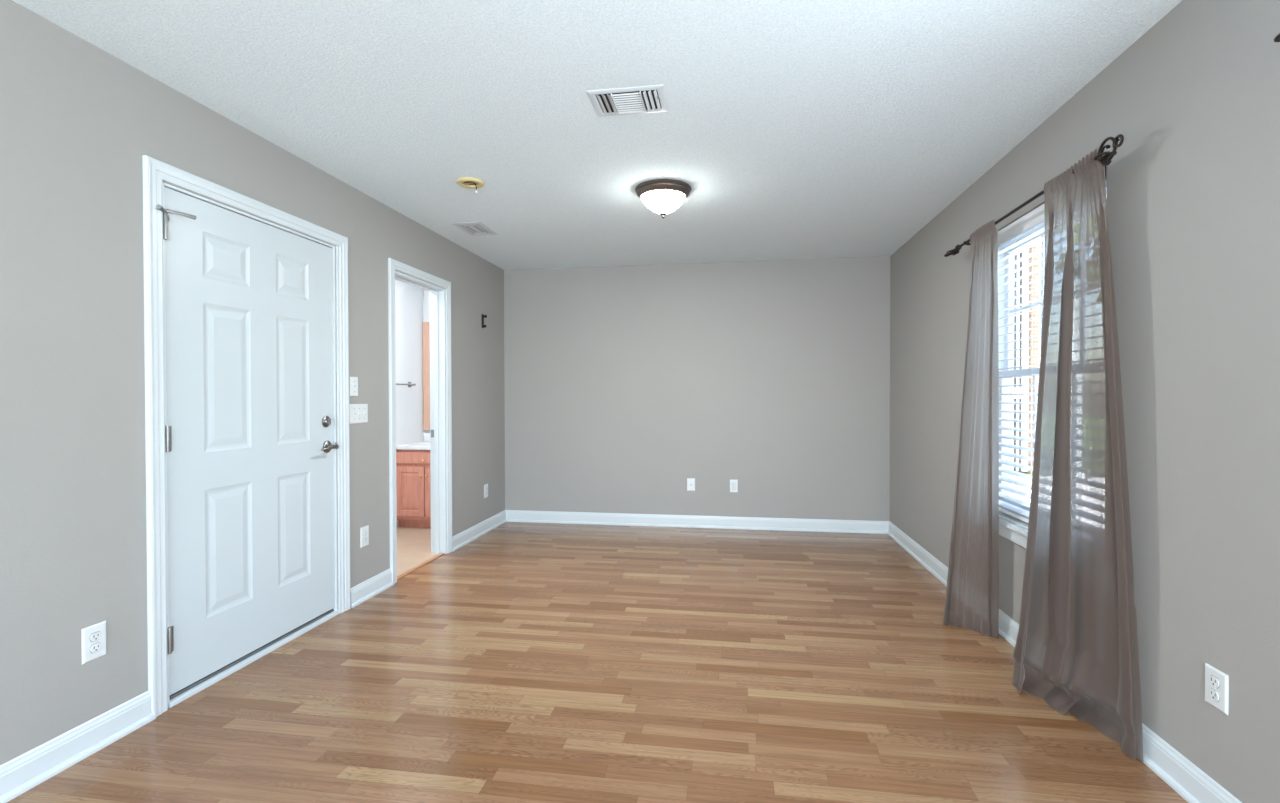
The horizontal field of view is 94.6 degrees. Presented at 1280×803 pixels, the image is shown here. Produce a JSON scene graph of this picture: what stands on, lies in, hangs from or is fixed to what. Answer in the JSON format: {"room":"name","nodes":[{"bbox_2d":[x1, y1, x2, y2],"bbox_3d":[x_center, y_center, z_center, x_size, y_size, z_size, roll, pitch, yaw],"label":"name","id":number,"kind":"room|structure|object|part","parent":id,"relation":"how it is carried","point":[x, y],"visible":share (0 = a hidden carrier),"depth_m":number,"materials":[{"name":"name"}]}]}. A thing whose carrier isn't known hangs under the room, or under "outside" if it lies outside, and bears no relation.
{"room":"empty living room","nodes":[
{"label":"empty living room","id":0,"kind":"room"},
{"bbox_2d":[0,0,504,764],"bbox_3d":[-2.074,-0.007,1.270,0.120,2.680,9.071,0,1,9],"label":"wall","id":1,"kind":"structure","parent":0,"point":[78,121],"depth_m":2.06,"materials":[{"name":"beige paint"}]},
{"bbox_2d":[81,621,105,663],"bbox_3d":[-1.888,0.834,2.045,0.009,0.120,0.078,0,1,9],"label":"wall outlet","id":2,"kind":"object","parent":1,"relation":"attached to","point":[94,636],"visible":1,"depth_m":2.04,"materials":[{"name":"white plastic"}]},
{"bbox_2d":[90,642,100,652],"bbox_3d":[-1.885,0.854,2.044,0.004,0.030,0.036,0,1,9],"label":"socket","id":3,"kind":"object","parent":2,"relation":"attached to","point":[95,647],"depth_m":2.04,"materials":[{"name":"plastic"}]},
{"bbox_2d":[90,631,100,641],"bbox_3d":[-1.885,0.815,2.044,0.004,0.030,0.036,0,1,9],"label":"socket","id":4,"kind":"object","parent":2,"relation":"attached to","point":[95,636],"depth_m":2.04,"materials":[{"name":"plastic"}]},
{"bbox_2d":[142,155,350,716],"bbox_3d":[-1.824,0.133,2.815,0.139,2.127,1.176,0,1,9],"label":"trim","id":5,"kind":"structure","parent":1,"relation":"attached to","point":[155,171],"depth_m":2.28,"materials":[{"name":"white paint"}]},
{"bbox_2d":[156,187,338,694],"bbox_3d":[-1.795,0.162,2.775,0.170,2.011,1.035,0,1,9],"label":"door","id":6,"kind":"structure","parent":1,"relation":"in","point":[249,430],"depth_m":2.67,"materials":[{"name":"white paint"}]},
{"bbox_3d":[-1.667,0.250,3.171,0.021,0.024,0.114,0,1,9],"label":"lever","id":7,"kind":"part","parent":6,"relation":"part of","materials":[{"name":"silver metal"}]},
{"bbox_3d":[-1.683,0.247,3.225,0.064,0.066,0.066,0,1,9],"label":"handle","id":8,"kind":"part","parent":6,"relation":"part of","materials":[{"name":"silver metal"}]},
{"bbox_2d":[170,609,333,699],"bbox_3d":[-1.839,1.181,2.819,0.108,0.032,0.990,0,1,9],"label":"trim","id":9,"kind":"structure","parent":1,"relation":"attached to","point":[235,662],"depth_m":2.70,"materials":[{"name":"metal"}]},
{"bbox_2d":[0,510,506,802],"bbox_3d":[-2.000,1.159,1.271,0.026,0.108,9.071,0,1,9],"label":"baseboard","id":10,"kind":"structure","parent":1,"relation":"attached to","point":[26,771],"depth_m":2.03,"materials":[{"name":"white paint"}]},
{"bbox_2d":[349,377,357,395],"bbox_3d":[-1.665,-0.087,3.448,0.018,0.114,0.074,0,1,9],"label":"light switch","id":11,"kind":"object","parent":1,"relation":"attached to","point":[353,381],"visible":1,"depth_m":3.44,"materials":[{"name":"white plastic"}]},
{"bbox_2d":[349,404,367,423],"bbox_3d":[-1.658,0.072,3.494,0.018,0.114,0.170,0,1,9],"label":"light switch","id":12,"kind":"object","parent":1,"relation":"attached to","point":[358,413],"visible":1,"depth_m":3.49,"materials":[{"name":"white plastic"}]},
{"bbox_2d":[360,525,368,547],"bbox_3d":[-1.654,0.812,3.550,0.009,0.120,0.078,0,1,9],"label":"wall outlet","id":13,"kind":"object","parent":1,"relation":"attached to","point":[364,531],"visible":1,"depth_m":3.54,"materials":[{"name":"white plastic"}]},
{"bbox_2d":[388,258,451,583],"bbox_3d":[-1.606,0.127,4.224,0.141,2.109,0.828,0,1,9],"label":"trim","id":14,"kind":"structure","parent":1,"relation":"attached to","point":[439,298],"depth_m":4.55,"materials":[{"name":"white paint"}]},
{"bbox_2d":[397,553,444,579],"bbox_3d":[-1.578,1.178,4.231,0.040,0.007,0.676,0,1,9],"label":"trim","id":15,"kind":"structure","parent":1,"relation":"attached to","point":[439,554],"depth_m":4.21,"materials":[{"name":"brown wood"}]},
{"bbox_2d":[482,314,486,327],"bbox_3d":[-1.378,-0.713,5.232,0.038,0.123,0.040,0,1,9],"label":"wall bracket","id":16,"kind":"object","parent":1,"relation":"attached to","point":[483,315],"visible":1,"depth_m":5.22,"materials":[{"name":"brown metal"}]},
{"bbox_2d":[484,484,487,497],"bbox_3d":[-1.381,0.804,5.304,0.009,0.118,0.078,0,1,9],"label":"wall outlet","id":17,"kind":"object","parent":1,"relation":"attached to","point":[485,485],"visible":1,"depth_m":5.30,"materials":[{"name":"white plastic"}]},
{"bbox_2d":[168,610,339,707],"bbox_3d":[-1.773,1.186,2.812,0.024,0.022,1.013,0,1,9],"label":"threshold","id":18,"kind":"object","parent":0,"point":[238,666],"depth_m":2.68,"materials":[{"name":"white paint"}]},
{"bbox_2d":[395,279,423,526],"bbox_3d":[-2.444,-0.040,4.550,0.100,2.640,3.040,0,1,9],"label":"wall","id":19,"kind":"structure","parent":0,"point":[409,320],"depth_m":5.68,"materials":[{"name":"white paint"}]},
{"bbox_2d":[396,382,415,386],"bbox_3d":[-2.235,-0.159,5.371,0.062,0.052,0.662,0,1,9],"label":"towel bar","id":20,"kind":"object","parent":19,"relation":"attached to","point":[409,384],"visible":0.48,"depth_m":5.55,"materials":[{"name":"silver metal"}]},
{"bbox_3d":[-2.214,-0.159,5.368,0.016,0.016,0.610,0,1,9],"label":"rail","id":21,"kind":"part","parent":20,"relation":"part of","materials":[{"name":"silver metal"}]},
{"bbox_2d":[423,289,429,432],"bbox_3d":[-1.794,-0.056,5.936,0.760,2.640,0.100,0,1,9],"label":"wall","id":22,"kind":"structure","parent":0,"point":[426,308],"depth_m":5.93,"materials":[{"name":"white paint"}]},
{"bbox_2d":[423,322,429,429],"bbox_3d":[-1.811,-0.253,5.871,0.734,1.085,0.027,0,1,9],"label":"bathroom mirror","id":23,"kind":"object","parent":22,"relation":"attached to","point":[426,325],"visible":0.16,"depth_m":5.91,"materials":[{"name":"brown wood"}]},
{"bbox_2d":[12,0,1181,269],"bbox_3d":[-0.258,-1.287,0.973,3.561,0.120,9.071,0,1,9],"label":"ceiling","id":24,"kind":"structure","parent":0,"point":[796,129],"depth_m":2.40,"materials":[{"name":"white paint"}]},
{"bbox_2d":[457,177,483,192],"bbox_3d":[-0.965,-1.217,3.361,0.152,0.068,0.152,0,1,9],"label":"ceiling fixture ring","id":25,"kind":"object","parent":24,"relation":"hanging from","point":[466,182],"visible":1,"depth_m":3.35,"materials":[{"name":"beige plastic"}]},
{"bbox_2d":[452,222,497,235],"bbox_3d":[-1.202,-1.259,4.308,0.210,0.003,0.320,0,1,9],"label":"ceiling vent","id":26,"kind":"object","parent":24,"relation":"in","point":[472,228],"visible":1,"depth_m":4.29,"materials":[{"name":"white metal"}]},
{"bbox_3d":[-1.202,-1.258,4.308,0.040,0.002,0.150,0,1,9],"label":"plate","id":27,"kind":"part","parent":26,"relation":"part of","materials":[{"name":"white paint"}]},
{"bbox_2d":[586,85,668,116],"bbox_3d":[-0.045,-1.232,2.443,0.310,0.022,0.216,0,1,9],"label":"ceiling vent","id":28,"kind":"object","parent":24,"relation":"in","point":[642,99],"visible":1,"depth_m":2.43,"materials":[{"name":"white metal"}]},
{"bbox_2d":[635,179,690,217],"bbox_3d":[0.137,-1.167,3.483,0.332,0.174,0.332,0,1,9],"label":"ceiling light","id":29,"kind":"object","parent":24,"relation":"attached to","point":[662,196],"visible":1,"depth_m":3.39,"materials":[{"name":"white glass"}]},
{"bbox_3d":[0.137,-1.161,3.483,0.260,0.106,0.260,0,1,9],"label":"lamp shade","id":30,"kind":"part","parent":29,"relation":"part of","materials":[{"name":"white glass"}]},
{"bbox_2d":[7,522,1187,802],"bbox_3d":[-0.550,1.272,0.980,4.741,0.123,9.340,0,1,9],"label":"floor","id":31,"kind":"structure","parent":0,"point":[523,662],"depth_m":2.38,"materials":[{"name":"brown wood"}]},
{"bbox_2d":[396,450,430,527],"bbox_3d":[-1.848,0.801,5.612,0.750,0.727,0.572,0,1,9],"label":"bathroom vanity","id":32,"kind":"object","parent":31,"relation":"on","point":[413,486],"visible":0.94,"depth_m":5.39,"materials":[{"name":"brown wood"}]},
{"bbox_3d":[-2.101,0.823,5.400,0.278,0.455,0.019,0,1,9],"label":"door","id":33,"kind":"part","parent":32,"relation":"part of","materials":[{"name":"brown wood"}]},
{"bbox_2d":[396,433,429,449],"bbox_3d":[-1.847,0.377,5.616,0.750,0.119,0.558,0,1,9],"label":"countertop","id":34,"kind":"structure","parent":32,"relation":"on","point":[425,444],"depth_m":5.46,"materials":[{"name":"white stone"}]},
{"bbox_3d":[-1.962,0.514,5.375,0.562,0.112,0.019,0,1,9],"label":"drawer","id":35,"kind":"part","parent":32,"relation":"part of","materials":[{"name":"brown wood"}]},
{"bbox_3d":[-1.821,0.823,5.356,0.278,0.455,0.019,0,1,9],"label":"door","id":36,"kind":"part","parent":32,"relation":"part of","materials":[{"name":"brown wood"}]},
{"bbox_2d":[504,256,889,520],"bbox_3d":[0.490,-0.056,5.521,3.881,2.680,0.120,0,1,9],"label":"wall","id":37,"kind":"structure","parent":0,"point":[624,385],"depth_m":5.45,"materials":[{"name":"beige paint"}]},
{"bbox_2d":[687,478,694,490],"bbox_3d":[0.472,0.771,5.464,0.074,0.116,0.017,0,1,9],"label":"plate","id":38,"kind":"object","parent":37,"relation":"attached to","point":[690,481],"visible":1,"depth_m":5.47,"materials":[{"name":"white plastic"}]},
{"bbox_2d":[505,510,888,533],"bbox_3d":[0.442,1.111,5.467,3.561,0.108,0.026,0,1,9],"label":"baseboard","id":39,"kind":"structure","parent":37,"relation":"attached to","point":[689,521],"depth_m":5.45,"materials":[{"name":"white paint"}]},
{"bbox_2d":[730,480,737,491],"bbox_3d":[0.860,0.774,5.407,0.072,0.116,0.009,0,1,9],"label":"wall outlet","id":40,"kind":"object","parent":37,"relation":"attached to","point":[733,483],"visible":1,"depth_m":5.40,"materials":[{"name":"white plastic"}]},
{"bbox_2d":[890,0,1279,802],"bbox_3d":[1.587,-0.008,0.700,0.170,2.680,9.071,0,1,9],"label":"wall","id":41,"kind":"structure","parent":0,"point":[1193,180],"depth_m":1.84,"materials":[{"name":"beige paint"}]},
{"bbox_2d":[944,134,1123,256],"bbox_3d":[1.754,-0.870,2.750,0.131,0.098,1.615,0,1,9],"label":"curtain rod","id":42,"kind":"object","parent":41,"relation":"attached to","point":[1105,160],"visible":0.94,"depth_m":2.07,"materials":[{"name":"brown metal"}]},
{"bbox_2d":[943,218,998,638],"bbox_3d":[1.756,0.141,3.056,0.209,2.086,0.283,0,1,-29],"label":"curtain","id":43,"kind":"object","parent":42,"relation":"hanging from","point":[972,589],"visible":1,"depth_m":3.04,"materials":[{"name":"grey fabric"}]},
{"bbox_2d":[1012,148,1142,761],"bbox_3d":[1.650,0.149,2.237,0.152,2.086,0.590,0,1,-11],"label":"curtain","id":44,"kind":"object","parent":42,"relation":"hanging from","point":[1076,649],"visible":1,"depth_m":2.21,"materials":[{"name":"grey fabric"}]},
{"bbox_2d":[998,185,1106,547],"bbox_3d":[1.892,-0.102,2.766,0.204,1.585,1.270,0,1,9],"label":"window","id":45,"kind":"structure","parent":41,"relation":"in","point":[1009,529],"depth_m":3.25,"materials":[{"name":"white plastic"}]},
{"bbox_3d":[1.852,0.642,2.780,0.121,0.097,1.270,0,1,9],"label":"sill","id":46,"kind":"part","parent":45,"relation":"part of","materials":[{"name":"white paint"}]},
{"bbox_3d":[1.935,0.198,2.763,0.028,0.725,1.080,0,1,9],"label":"sash","id":47,"kind":"part","parent":45,"relation":"part of","materials":[{"name":"white plastic"}]},
{"bbox_3d":[1.966,-0.487,2.750,0.028,0.725,1.080,0,1,9],"label":"sash","id":48,"kind":"part","parent":45,"relation":"part of","materials":[{"name":"white plastic"}]},
{"bbox_2d":[998,165,1106,522],"bbox_3d":[1.860,-0.155,2.770,0.078,1.476,1.154,0,1,9],"label":"window blind","id":49,"kind":"object","parent":45,"relation":"attached to","point":[1037,215],"visible":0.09,"depth_m":2.93,"materials":[{"name":"white plastic"}]},
{"bbox_3d":[1.963,-0.142,3.197,0.002,1.415,0.002,0,1,9],"label":"ladder cord","id":50,"kind":"part","parent":49,"relation":"part of","materials":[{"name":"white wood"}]},
{"bbox_3d":[1.870,0.574,2.777,0.052,0.018,1.154,0,1,9],"label":"rail","id":51,"kind":"part","parent":49,"relation":"part of","materials":[{"name":"white plastic"}]},
{"bbox_3d":[1.842,-0.137,2.773,0.002,1.415,0.002,0,1,9],"label":"ladder cord","id":52,"kind":"part","parent":49,"relation":"part of","materials":[{"name":"white fabric"}]},
{"bbox_2d":[887,521,1241,802],"bbox_3d":[1.493,1.158,0.727,0.026,0.108,9.071,0,1,9],"label":"baseboard","id":53,"kind":"structure","parent":41,"relation":"attached to","point":[1190,782],"depth_m":1.89,"materials":[{"name":"white paint"}]},
{"bbox_2d":[1205,663,1228,714],"bbox_3d":[1.652,0.824,1.695,0.009,0.112,0.080,0,1,9],"label":"wall outlet","id":54,"kind":"object","parent":41,"relation":"attached to","point":[1216,681],"visible":1,"depth_m":1.69,"materials":[{"name":"white plastic"}]},
{"bbox_2d":[1209,688,1219,701],"bbox_3d":[1.649,0.843,1.696,0.004,0.030,0.036,0,1,9],"label":"socket","id":55,"kind":"object","parent":54,"relation":"attached to","point":[1214,693],"depth_m":1.69,"materials":[{"name":"plastic"}]},
{"bbox_2d":[1209,675,1219,688],"bbox_3d":[1.649,0.804,1.695,0.004,0.030,0.036,0,1,9],"label":"socket","id":56,"kind":"object","parent":54,"relation":"attached to","point":[1214,680],"depth_m":1.69,"materials":[{"name":"plastic"}]},
{"bbox_2d":[1274,33,1279,41],"bbox_3d":[1.407,-0.846,0.522,0.131,0.098,1.755,0,1,9],"label":"curtain rod","id":57,"kind":"object","parent":41,"relation":"attached to","point":[1277,38],"visible":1,"depth_m":1.38,"materials":[{"name":"brown metal"}]},
{"label":"outside","id":58,"kind":"structure","parent":0,"visible":0},
{"bbox_3d":[22.451,1.384,9.172,38.454,0.100,65.000,0,1,9],"label":"ground","id":59,"kind":"structure","parent":58,"visible":0},
{"bbox_2d":[1012,476,1030,501],"bbox_3d":[4.043,1.509,-4.914,4.500,0.015,31.500,0,1,9],"label":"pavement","id":60,"kind":"structure","parent":59,"relation":"on","point":[1013,477],"depth_m":9.16,"materials":[{"name":"concrete"}]},
{"bbox_2d":[1012,244,1038,472],"bbox_3d":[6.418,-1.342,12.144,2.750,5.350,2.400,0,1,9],"label":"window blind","id":61,"kind":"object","parent":59,"relation":"on","point":[1026,325],"visible":0.21,"depth_m":10.99,"materials":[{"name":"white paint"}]},
{"bbox_3d":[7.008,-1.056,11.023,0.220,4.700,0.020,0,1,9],"label":"pane","id":62,"kind":"part","parent":61,"relation":"part of","materials":[{"name":"white plastic"}]}
]}

